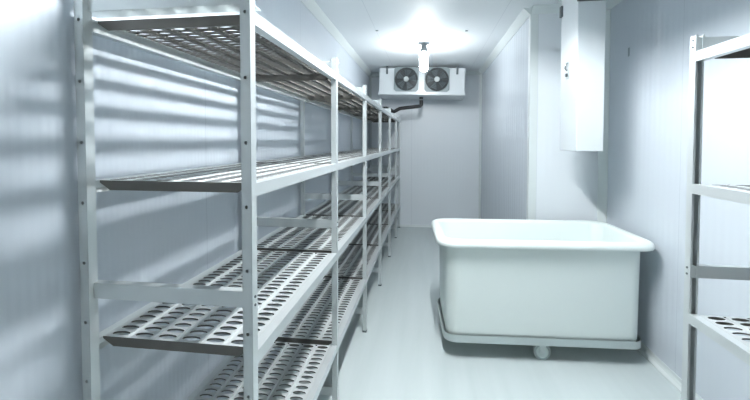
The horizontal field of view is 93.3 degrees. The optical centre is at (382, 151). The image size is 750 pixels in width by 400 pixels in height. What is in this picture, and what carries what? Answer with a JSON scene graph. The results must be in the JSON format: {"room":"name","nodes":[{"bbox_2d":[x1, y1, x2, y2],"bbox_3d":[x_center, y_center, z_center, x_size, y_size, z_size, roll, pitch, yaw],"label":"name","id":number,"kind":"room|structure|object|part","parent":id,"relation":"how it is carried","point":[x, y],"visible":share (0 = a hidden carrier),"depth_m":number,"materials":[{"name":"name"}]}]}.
{"room":"walk-in cold room","nodes":[
{"label":"walk-in cold room","id":0,"kind":"room"},
{"bbox_2d":[0,0,368,399],"bbox_3d":[-0.770,0.092,1.703,0.120,2.417,7.980,0,2,7],"label":"wall","id":1,"kind":"structure","parent":0,"point":[153,113],"depth_m":1.07,"materials":[{"name":"white metal"}]},
{"bbox_2d":[261,257,345,374],"bbox_3d":[-0.702,1.276,1.728,0.020,0.050,7.980,0,2,7],"label":"baseboard","id":2,"kind":"structure","parent":1,"relation":"attached to","point":[344,257],"depth_m":2.24,"materials":[{"name":"white plastic"}]},
{"bbox_2d":[300,0,372,76],"bbox_3d":[-0.682,-1.088,1.658,0.055,0.055,7.980,0,2,7],"label":"trim","id":3,"kind":"structure","parent":1,"relation":"attached to","point":[311,5],"depth_m":3.33,"materials":[{"name":"white plastic"}]},
{"bbox_2d":[372,75,479,224],"bbox_3d":[0.594,-0.017,5.612,1.850,2.417,0.120,0,2,7],"label":"wall","id":4,"kind":"structure","parent":0,"point":[439,139],"depth_m":5.53,"materials":[{"name":"white metal"}]},
{"bbox_2d":[369,77,371,172],"bbox_3d":[-0.200,0.009,5.636,0.030,2.362,0.030,0,2,7],"label":"trim","id":5,"kind":"structure","parent":4,"relation":"attached to","point":[370,78],"depth_m":5.61,"materials":[{"name":"white plastic"}]},
{"bbox_2d":[391,224,431,227],"bbox_3d":[0.643,1.178,5.564,1.730,0.030,0.028,0,2,7],"label":"baseboard","id":6,"kind":"structure","parent":4,"relation":"attached to","point":[401,225],"depth_m":5.58,"materials":[{"name":"white plastic"}]},
{"bbox_2d":[371,71,480,76],"bbox_3d":[0.644,-1.195,5.484,1.730,0.055,0.055,0,2,7],"label":"trim","id":7,"kind":"structure","parent":4,"relation":"attached to","point":[466,72],"depth_m":5.40,"materials":[{"name":"white plastic"}]},
{"bbox_2d":[478,75,481,218],"bbox_3d":[1.488,0.017,5.424,0.030,2.362,0.030,0,2,7],"label":"trim","id":8,"kind":"structure","parent":4,"relation":"attached to","point":[480,95],"depth_m":5.42,"materials":[{"name":"white plastic"}]},
{"bbox_2d":[314,0,561,72],"bbox_3d":[0.432,-1.160,1.516,2.541,0.100,8.220,0,2,7],"label":"ceiling","id":9,"kind":"structure","parent":0,"point":[400,25],"depth_m":3.30,"materials":[{"name":"white paint"}]},
{"bbox_2d":[378,66,464,99],"bbox_3d":[0.566,-0.978,5.181,1.208,0.448,0.506,2,2,7],"label":"cooler","id":10,"kind":"object","parent":9,"relation":"attached to","point":[437,83],"visible":1,"depth_m":4.97,"materials":[{"name":"white metal"}]},
{"bbox_2d":[383,100,422,112],"bbox_3d":[0.186,-0.650,5.354,0.839,0.184,0.454,0,2,7],"label":"drain pipe","id":11,"kind":"object","parent":10,"relation":"attached to","point":[420,104],"visible":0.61,"depth_m":5.11,"materials":[{"name":"black plastic"}]},
{"bbox_2d":[378,91,464,99],"bbox_3d":[0.564,-0.814,5.203,1.208,0.058,0.474,2,2,7],"label":"drip tray","id":12,"kind":"object","parent":10,"relation":"on","point":[422,95],"depth_m":5.01,"materials":[{"name":"white metal"}]},
{"bbox_3d":[0.570,-1.003,5.204,1.200,0.352,0.460,2,2,7],"label":"casing","id":13,"kind":"part","parent":10,"relation":"part of","materials":[{"name":"white metal"}]},
{"bbox_2d":[418,41,429,71],"bbox_3d":[0.445,-1.021,3.847,0.136,0.310,0.136,0,2,7],"label":"ceiling lamp","id":14,"kind":"object","parent":9,"relation":"hanging from","point":[424,51],"visible":1,"depth_m":3.81,"materials":[{"name":"grey"}]},
{"bbox_2d":[418,41,429,51],"bbox_3d":[0.445,-1.126,3.844,0.136,0.100,0.136,0,2,7],"label":"socket","id":15,"kind":"object","parent":14,"relation":"attached to","point":[423,44],"depth_m":3.82,"materials":[{"name":"grey"}]},
{"bbox_3d":[0.445,-0.971,3.849,0.094,0.210,0.094,0,2,7],"label":"lamp glass","id":16,"kind":"part","parent":14,"relation":"part of","materials":[{"name":"white glass"}]},
{"bbox_2d":[258,227,680,399],"bbox_3d":[0.429,1.356,1.587,2.541,0.100,8.220,0,2,7],"label":"floor","id":17,"kind":"structure","parent":0,"point":[403,353],"depth_m":2.16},
{"bbox_2d":[74,0,399,399],"bbox_3d":[-0.259,0.389,3.250,0.480,1.738,4.747,0,2,7],"label":"shelving rack","id":18,"kind":"object","parent":17,"relation":"on","point":[284,67],"visible":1,"depth_m":1.18,"materials":[{"name":"silver metal"}]},
{"bbox_3d":[-0.776,0.448,0.939,0.026,1.726,0.026,0,2,7],"label":"post","id":19,"kind":"part","parent":18,"relation":"part of","materials":[{"name":"silver metal"}]},
{"bbox_3d":[-0.501,-0.343,1.297,0.422,0.026,0.770,0,2,7],"label":"shelf panel","id":20,"kind":"part","parent":18,"relation":"part of","materials":[{"name":"grey"}]},
{"bbox_3d":[-0.502,0.081,1.305,0.422,0.026,0.770,0,2,7],"label":"shelf panel","id":21,"kind":"part","parent":18,"relation":"part of","materials":[{"name":"grey"}]},
{"bbox_3d":[-0.502,0.504,1.317,0.422,0.026,0.770,0,2,7],"label":"shelf panel","id":22,"kind":"part","parent":18,"relation":"part of","materials":[{"name":"grey"}]},
{"bbox_3d":[-0.675,0.425,1.741,0.026,1.726,0.026,0,2,7],"label":"post","id":23,"kind":"part","parent":18,"relation":"part of","materials":[{"name":"silver metal"}]},
{"bbox_3d":[-0.330,0.450,0.882,0.026,1.726,0.026,0,2,7],"label":"post","id":24,"kind":"part","parent":18,"relation":"part of","materials":[{"name":"silver metal"}]},
{"bbox_3d":[-0.503,0.947,1.330,0.422,0.026,0.770,0,2,7],"label":"shelf panel","id":25,"kind":"part","parent":18,"relation":"part of","materials":[{"name":"grey"}]},
{"bbox_3d":[-0.574,0.402,2.544,0.026,1.726,0.026,0,2,7],"label":"post","id":26,"kind":"part","parent":18,"relation":"part of","materials":[{"name":"silver metal"}]},
{"bbox_3d":[-0.400,-0.365,2.100,0.422,0.026,0.770,0,2,7],"label":"shelf panel","id":27,"kind":"part","parent":18,"relation":"part of","materials":[{"name":"grey"}]},
{"bbox_3d":[-0.401,0.058,2.108,0.422,0.026,0.770,0,2,7],"label":"shelf panel","id":28,"kind":"part","parent":18,"relation":"part of","materials":[{"name":"grey"}]},
{"bbox_3d":[-0.401,0.481,2.120,0.422,0.026,0.770,0,2,7],"label":"shelf panel","id":29,"kind":"part","parent":18,"relation":"part of","materials":[{"name":"grey"}]},
{"bbox_3d":[-0.402,0.924,2.132,0.422,0.026,0.770,0,2,7],"label":"shelf panel","id":30,"kind":"part","parent":18,"relation":"part of","materials":[{"name":"grey"}]},
{"bbox_3d":[-0.229,0.427,1.685,0.026,1.726,0.026,0,2,7],"label":"post","id":31,"kind":"part","parent":18,"relation":"part of","materials":[{"name":"silver metal"}]},
{"bbox_3d":[-0.300,0.035,2.911,0.422,0.026,0.770,0,2,7],"label":"shelf panel","id":32,"kind":"part","parent":18,"relation":"part of","materials":[{"name":"grey"}]},
{"bbox_3d":[-0.300,0.459,2.923,0.422,0.026,0.770,0,2,7],"label":"shelf panel","id":33,"kind":"part","parent":18,"relation":"part of","materials":[{"name":"grey"}]},
{"bbox_3d":[-0.301,0.902,2.935,0.422,0.026,0.770,0,2,7],"label":"shelf panel","id":34,"kind":"part","parent":18,"relation":"part of","materials":[{"name":"grey"}]},
{"bbox_3d":[-0.299,-0.388,2.903,0.422,0.026,0.770,0,2,7],"label":"shelf panel","id":35,"kind":"part","parent":18,"relation":"part of","materials":[{"name":"grey metal"}]},
{"bbox_3d":[-0.370,0.356,4.170,0.026,1.726,0.026,0,2,7],"label":"post","id":36,"kind":"part","parent":18,"relation":"part of","materials":[{"name":"silver metal"}]},
{"bbox_3d":[-0.197,-0.411,3.715,0.422,0.026,0.790,0,2,7],"label":"shelf panel","id":37,"kind":"part","parent":18,"relation":"part of","materials":[{"name":"grey metal"}]},
{"bbox_3d":[-0.198,0.436,3.736,0.422,0.026,0.790,0,2,7],"label":"shelf panel","id":38,"kind":"part","parent":18,"relation":"part of","materials":[{"name":"grey"}]},
{"bbox_3d":[-0.198,0.012,3.723,0.422,0.026,0.790,0,2,7],"label":"shelf panel","id":39,"kind":"part","parent":18,"relation":"part of","materials":[{"name":"grey"}]},
{"bbox_3d":[-0.128,0.404,2.488,0.026,1.726,0.026,0,2,7],"label":"post","id":40,"kind":"part","parent":18,"relation":"part of","materials":[{"name":"silver metal"}]},
{"bbox_3d":[-0.199,0.879,3.748,0.422,0.026,0.790,0,2,7],"label":"shelf panel","id":41,"kind":"part","parent":18,"relation":"part of","materials":[{"name":"grey"}]},
{"bbox_3d":[-0.192,0.316,5.581,0.026,1.726,0.026,0,2,7],"label":"post","id":42,"kind":"part","parent":18,"relation":"part of","materials":[{"name":"silver metal"}]},
{"bbox_3d":[-0.094,-0.434,4.533,0.422,0.026,0.780,0,2,7],"label":"shelf panel","id":43,"kind":"part","parent":18,"relation":"part of","materials":[{"name":"grey metal"}]},
{"bbox_3d":[-0.095,0.413,4.553,0.422,0.026,0.780,0,2,7],"label":"shelf panel","id":44,"kind":"part","parent":18,"relation":"part of","materials":[{"name":"grey"}]},
{"bbox_3d":[-0.027,0.382,3.291,0.026,1.726,0.026,0,2,7],"label":"post","id":45,"kind":"part","parent":18,"relation":"part of","materials":[{"name":"silver metal"}]},
{"bbox_3d":[-0.096,0.856,4.566,0.422,0.026,0.780,0,2,7],"label":"shelf panel","id":46,"kind":"part","parent":18,"relation":"part of","materials":[{"name":"grey"}]},
{"bbox_3d":[-0.005,-0.454,5.239,0.422,0.026,0.564,0,2,7],"label":"shelf panel","id":47,"kind":"part","parent":18,"relation":"part of","materials":[{"name":"grey metal"}]},
{"bbox_3d":[-0.006,0.393,5.259,0.422,0.026,0.564,0,2,7],"label":"shelf panel","id":48,"kind":"part","parent":18,"relation":"part of","materials":[{"name":"grey"}]},
{"bbox_3d":[-0.007,0.836,5.272,0.422,0.026,0.564,0,2,7],"label":"shelf panel","id":49,"kind":"part","parent":18,"relation":"part of","materials":[{"name":"grey"}]},
{"bbox_3d":[0.076,0.358,4.114,0.026,1.726,0.026,0,2,7],"label":"post","id":50,"kind":"part","parent":18,"relation":"part of","materials":[{"name":"silver metal"}]},
{"bbox_3d":[0.179,0.336,4.926,0.026,1.726,0.026,0,2,7],"label":"post","id":51,"kind":"part","parent":18,"relation":"part of","materials":[{"name":"silver metal"}]},
{"bbox_3d":[0.254,0.319,5.525,0.026,1.726,0.026,0,2,7],"label":"post","id":52,"kind":"part","parent":18,"relation":"part of","materials":[{"name":"silver metal"}]},
{"bbox_2d":[438,298,640,359],"bbox_3d":[0.992,1.204,2.418,1.194,0.158,0.546,0,2,4],"label":"dolly","id":53,"kind":"object","parent":17,"relation":"on","point":[541,349],"visible":0.3,"depth_m":2.15,"materials":[{"name":"silver metal"}]},
{"bbox_2d":[431,218,654,341],"bbox_3d":[0.992,0.845,2.407,1.296,0.638,0.644,0,2,4],"label":"plastic tub","id":54,"kind":"object","parent":53,"relation":"on","point":[553,279],"visible":0.98,"depth_m":2.15,"materials":[{"name":"white plastic"}]},
{"bbox_2d":[681,33,749,399],"bbox_3d":[1.193,0.484,0.737,0.480,1.694,0.858,0,2,7],"label":"shelving rack","id":55,"kind":"object","parent":17,"relation":"on","point":[702,48],"visible":1,"depth_m":1.15,"materials":[{"name":"silver metal"}]},
{"bbox_3d":[1.022,0.465,1.176,0.026,1.682,0.026,0,2,7],"label":"post","id":56,"kind":"part","parent":55,"relation":"part of","materials":[{"name":"silver metal"}]},
{"bbox_3d":[1.194,0.561,0.743,0.422,0.026,0.788,0,2,7],"label":"shelf panel","id":57,"kind":"part","parent":55,"relation":"part of","materials":[{"name":"grey"}]},
{"bbox_3d":[1.194,0.132,0.731,0.422,0.026,0.788,0,2,7],"label":"shelf panel","id":58,"kind":"part","parent":55,"relation":"part of","materials":[{"name":"grey"}]},
{"bbox_3d":[1.196,-0.297,0.722,0.422,0.026,0.788,0,2,7],"label":"shelf panel","id":59,"kind":"part","parent":55,"relation":"part of","materials":[{"name":"grey"}]},
{"bbox_2d":[481,18,528,219],"bbox_3d":[1.399,0.024,4.201,0.100,2.417,2.720,0,2,7],"label":"wall","id":60,"kind":"structure","parent":0,"point":[505,80],"depth_m":3.72,"materials":[{"name":"white metal"}]},
{"bbox_2d":[479,8,530,74],"bbox_3d":[1.316,-1.155,4.117,0.055,0.055,2.600,0,2,7],"label":"trim","id":61,"kind":"structure","parent":60,"relation":"attached to","point":[525,13],"depth_m":3.49,"materials":[{"name":"white plastic"}]},
{"bbox_2d":[536,13,597,220],"bbox_3d":[1.529,0.062,2.864,0.690,2.417,0.100,0,2,7],"label":"wall","id":62,"kind":"structure","parent":0,"point":[566,181],"depth_m":2.82,"materials":[{"name":"white metal"}]},
{"bbox_2d":[526,14,537,219],"bbox_3d":[1.208,0.089,2.878,0.059,2.362,0.054,0,2,7],"label":"trim","id":63,"kind":"structure","parent":62,"relation":"attached to","point":[533,18],"depth_m":2.85,"materials":[{"name":"white plastic"}]},
{"bbox_2d":[531,4,606,13],"bbox_3d":[1.461,-1.117,2.762,0.570,0.055,0.055,0,2,7],"label":"trim","id":64,"kind":"structure","parent":62,"relation":"attached to","point":[543,8],"depth_m":2.78,"materials":[{"name":"white plastic"}]},
{"bbox_2d":[607,0,749,399],"bbox_3d":[1.470,0.140,0.111,0.120,2.417,5.380,0,2,7],"label":"wall","id":65,"kind":"structure","parent":0,"point":[649,88],"depth_m":1.99,"materials":[{"name":"white metal"}]},
{"bbox_2d":[559,0,605,150],"bbox_3d":[1.306,-0.568,2.350,0.191,1.129,0.299,0,2,7],"label":"electrical cabinet","id":66,"kind":"object","parent":65,"relation":"attached to","point":[583,21],"visible":1,"depth_m":2.22,"materials":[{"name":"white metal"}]},
{"bbox_2d":[597,9,610,222],"bbox_3d":[1.718,0.093,2.766,0.050,2.362,0.050,0,2,7],"label":"trim","id":67,"kind":"structure","parent":65,"relation":"attached to","point":[602,155],"depth_m":2.75,"materials":[{"name":"white plastic"}]},
{"bbox_2d":[606,0,622,9],"bbox_3d":[1.384,-1.041,0.089,0.055,0.055,5.380,0,2,7],"label":"trim","id":68,"kind":"structure","parent":65,"relation":"attached to","point":[610,4],"depth_m":2.65,"materials":[{"name":"white plastic"}]},
{"bbox_2d":[637,342,702,399],"bbox_3d":[1.395,1.323,0.154,0.028,0.050,5.380,0,2,7],"label":"baseboard","id":69,"kind":"structure","parent":65,"relation":"attached to","point":[675,380],"depth_m":2.07,"materials":[{"name":"white plastic"}]}
]}

